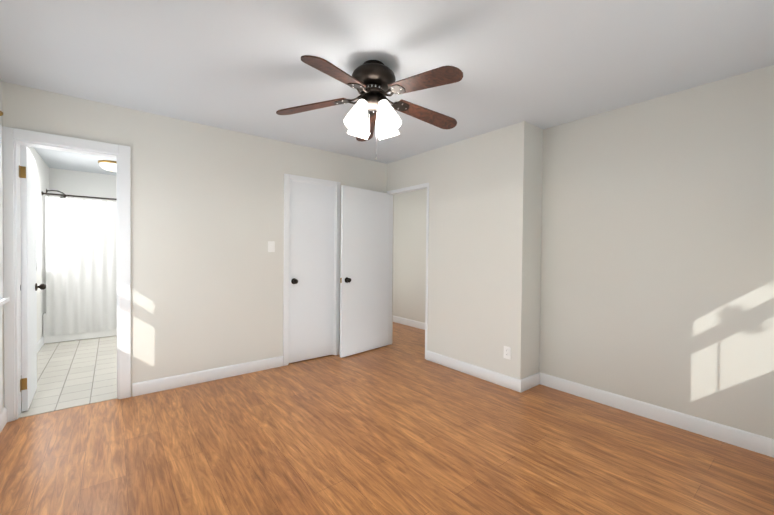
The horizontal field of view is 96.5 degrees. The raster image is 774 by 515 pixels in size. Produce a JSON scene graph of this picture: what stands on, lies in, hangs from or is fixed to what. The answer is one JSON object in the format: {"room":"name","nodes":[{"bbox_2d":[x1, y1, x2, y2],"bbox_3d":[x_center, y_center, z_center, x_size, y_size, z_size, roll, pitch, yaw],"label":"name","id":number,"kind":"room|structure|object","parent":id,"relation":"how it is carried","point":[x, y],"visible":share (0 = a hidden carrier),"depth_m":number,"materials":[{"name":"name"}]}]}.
{"room":"empty bedroom","nodes":[
{"label":"empty bedroom","id":0,"kind":"room"},
{"bbox_2d":[0,79,3,407],"bbox_3d":[-1.522,0.003,0.836,0.120,2.440,4.090,0,1,-38],"label":"wall","id":1,"kind":"structure","parent":0,"point":[1,109],"depth_m":2.46,"materials":[{"name":"paint"}]},
{"bbox_2d":[0,408,6,432],"bbox_3d":[-1.518,1.167,0.942,0.015,0.110,3.970,0,1,-38],"label":"baseboard","id":2,"kind":"structure","parent":1,"relation":"attached to","point":[3,418],"depth_m":2.41,"materials":[{"name":"white wood"}]},
{"bbox_2d":[0,125,9,415],"bbox_3d":[-2.401,0.097,1.978,0.165,1.978,1.012,0,1,-38],"label":"window","id":3,"kind":"structure","parent":1,"relation":"in","point":[3,300],"depth_m":2.36,"materials":[{"name":"white wood"}]},
{"bbox_2d":[20,146,48,341],"bbox_3d":[-4.010,-0.064,3.788,0.120,2.440,3.390,0,1,-38],"label":"wall","id":4,"kind":"structure","parent":0,"point":[42,175],"depth_m":4.43,"materials":[{"name":"paint"}]},
{"bbox_2d":[36,223,36,270],"bbox_3d":[-3.888,-0.117,3.789,0.070,0.654,0.062,0,1,-38],"label":"grab rail","id":5,"kind":"object","parent":4,"relation":"attached to","point":[36,246],"visible":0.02,"depth_m":3.80,"materials":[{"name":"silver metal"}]},
{"bbox_2d":[37,336,43,352],"bbox_3d":[-3.712,1.108,3.524,0.015,0.110,2.556,0,1,-38],"label":"baseboard","id":6,"kind":"structure","parent":4,"relation":"attached to","point":[40,343],"depth_m":4.26,"materials":[{"name":"white wood"}]},
{"bbox_2d":[46,189,65,197],"bbox_3d":[-4.653,-0.882,4.863,0.207,0.146,0.080,0,1,-38],"label":"shower head","id":7,"kind":"object","parent":4,"relation":"attached to","point":[57,191],"visible":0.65,"depth_m":4.87},
{"bbox_2d":[42,191,116,335],"bbox_3d":[-3.898,0.085,4.974,1.522,1.891,0.059,0,1,-38],"label":"shower curtain","id":8,"kind":"object","parent":4,"relation":"attached to","point":[81,265],"visible":0.5,"depth_m":4.72,"materials":[{"name":"white fabric"}]},
{"bbox_2d":[19,336,116,417],"bbox_3d":[-3.314,1.170,4.241,1.570,0.034,3.390,0,1,-38],"label":"floor","id":9,"kind":"structure","parent":0,"point":[73,373],"depth_m":3.44,"materials":[{"name":"white tile"}]},
{"bbox_2d":[43,312,116,343],"bbox_3d":[-4.135,0.932,5.273,1.518,0.395,0.694,0,1,-38],"label":"bathtub","id":10,"kind":"object","parent":9,"relation":"on","point":[75,336],"visible":0.19,"depth_m":4.72,"materials":[{"name":"white ceramic"}]},
{"bbox_2d":[49,168,116,201],"bbox_3d":[-4.382,-0.093,5.582,1.770,2.440,0.120,0,1,-38],"label":"wall","id":11,"kind":"structure","parent":0,"point":[72,182],"depth_m":5.27,"materials":[{"name":"paint"}]},
{"bbox_2d":[2,81,393,395],"bbox_3d":[-1.458,-0.036,3.576,3.850,2.440,0.120,0,1,-38],"label":"wall","id":12,"kind":"structure","parent":0,"point":[207,225],"depth_m":3.25,"materials":[{"name":"paint"}]},
{"bbox_2d":[20,145,45,410],"bbox_3d":[-2.944,0.160,2.831,0.167,2.018,0.573,0,1,-38],"label":"bathroom door","id":13,"kind":"structure","parent":12,"relation":"in","point":[29,286],"depth_m":2.68,"materials":[{"name":"painted wood"},{"name":"dark bronze"}]},
{"bbox_2d":[2,126,130,421],"bbox_3d":[-2.494,0.126,2.744,0.730,2.120,0.138,0,1,-38],"label":"door frame","id":14,"kind":"structure","parent":12,"relation":"attached to","point":[13,139],"depth_m":2.58,"materials":[{"name":"white wood"}]},
{"bbox_2d":[132,356,282,396],"bbox_3d":[-1.654,1.130,3.359,1.325,0.110,0.015,0,1,-38],"label":"baseboard","id":15,"kind":"structure","parent":12,"relation":"attached to","point":[150,386],"depth_m":3.27,"materials":[{"name":"white wood"}]},
{"bbox_2d":[268,241,274,251],"bbox_3d":[-1.226,-0.115,3.669,0.072,0.115,0.018,0,1,-38],"label":"switch plate","id":16,"kind":"object","parent":12,"relation":"attached to","point":[271,246],"visible":1,"depth_m":3.67,"materials":[{"name":"white plastic"}]},
{"bbox_2d":[289,181,334,362],"bbox_3d":[-0.869,0.163,4.002,0.588,2.018,0.167,0,1,-38],"label":"closet door","id":17,"kind":"structure","parent":12,"relation":"in","point":[311,263],"depth_m":3.98,"materials":[{"name":"painted wood"},{"name":"dark bronze"}]},
{"bbox_2d":[283,174,340,365],"bbox_3d":[-0.887,0.136,4.022,0.700,2.095,0.138,0,1,-38],"label":"trim","id":18,"kind":"structure","parent":12,"relation":"attached to","point":[288,178],"depth_m":3.87,"materials":[{"name":"white wood"}]},
{"bbox_2d":[340,185,389,357],"bbox_3d":[-0.246,0.164,4.313,0.798,2.018,0.212,0,1,-38],"label":"bedroom door","id":19,"kind":"structure","parent":12,"relation":"in","point":[364,277],"depth_m":4.28,"materials":[{"name":"white wood"}]},
{"bbox_2d":[0,322,773,514],"bbox_3d":[-0.316,1.217,3.106,4.630,0.030,5.900,0,1,-38],"label":"floor","id":20,"kind":"structure","parent":0,"point":[400,425],"depth_m":2.15,"materials":[{"name":"brown wood"}]},
{"bbox_2d":[0,0,773,174],"bbox_3d":[-0.739,-1.299,3.551,5.150,0.100,7.950,0,1,-38],"label":"ceiling","id":21,"kind":"structure","parent":0,"point":[238,66],"depth_m":2.09,"materials":[{"name":"paint"}]},
{"bbox_2d":[98,160,116,171],"bbox_3d":[-3.759,-1.229,4.723,0.304,0.129,0.304,0,1,-38],"label":"flush-mount light","id":22,"kind":"object","parent":21,"relation":"attached to","point":[109,165],"visible":0.71,"depth_m":4.62,"materials":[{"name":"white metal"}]},
{"bbox_2d":[276,55,462,159],"bbox_3d":[-0.049,-0.923,2.194,1.243,0.599,1.228,0,1,-38],"label":"ceiling fan","id":23,"kind":"object","parent":21,"relation":"hanging from","point":[373,82],"visible":1,"depth_m":2.12,"materials":[{"name":"brown wood"}]},
{"bbox_2d":[393,189,426,322],"bbox_3d":[0.880,-0.040,5.383,0.120,2.440,3.740,0,1,-38],"label":"wall","id":24,"kind":"structure","parent":0,"point":[409,263],"depth_m":5.89,"materials":[{"name":"paint"}]},
{"bbox_2d":[393,316,424,329],"bbox_3d":[0.816,1.125,5.358,0.015,0.110,3.740,0,1,-38],"label":"baseboard","id":25,"kind":"structure","parent":24,"relation":"attached to","point":[411,323],"depth_m":5.88,"materials":[{"name":"white wood"}]},
{"bbox_2d":[387,121,529,379],"bbox_3d":[0.640,-0.021,3.909,0.090,2.440,1.970,0,1,-38],"label":"wall","id":26,"kind":"structure","parent":0,"point":[478,247],"depth_m":3.48,"materials":[{"name":"paint"}]},
{"bbox_2d":[387,183,428,358],"bbox_3d":[0.265,0.154,4.381,0.106,2.069,0.808,0,1,-38],"label":"door frame","id":27,"kind":"structure","parent":26,"relation":"attached to","point":[409,189],"depth_m":4.55,"materials":[{"name":"white wood"}]},
{"bbox_2d":[426,350,523,392],"bbox_3d":[0.838,1.151,3.579,0.015,0.110,1.195,0,1,-38],"label":"baseboard","id":28,"kind":"structure","parent":26,"relation":"attached to","point":[515,384],"depth_m":3.47,"materials":[{"name":"white wood"}]},
{"bbox_2d":[503,346,510,359],"bbox_3d":[1.121,0.889,3.225,0.011,0.115,0.072,0,1,-38],"label":"electrical outlet plate","id":29,"kind":"object","parent":26,"relation":"attached to","point":[507,352],"visible":1,"depth_m":3.22,"materials":[{"name":"white plastic"}]},
{"bbox_2d":[526,124,542,376],"bbox_3d":[1.347,-0.005,3.289,0.245,2.440,0.120,0,1,-38],"label":"wall","id":30,"kind":"structure","parent":0,"point":[534,246],"depth_m":3.24,"materials":[{"name":"paint"}]},
{"bbox_2d":[524,372,540,390],"bbox_3d":[1.336,1.161,3.221,0.300,0.110,0.015,0,1,-38],"label":"baseboard","id":31,"kind":"structure","parent":30,"relation":"attached to","point":[531,381],"depth_m":3.23,"materials":[{"name":"white wood"}]},
{"bbox_2d":[539,65,773,438],"bbox_3d":[2.112,0.012,2.620,0.120,2.440,2.120,0,1,-38],"label":"wall","id":32,"kind":"structure","parent":0,"point":[657,258],"depth_m":2.55,"materials":[{"name":"paint"}]},
{"bbox_2d":[540,373,773,457],"bbox_3d":[2.076,1.178,2.560,0.015,0.110,1.970,0,1,-38],"label":"baseboard","id":33,"kind":"structure","parent":32,"relation":"attached to","point":[760,444],"depth_m":2.54,"materials":[{"name":"white wood"}]}
]}

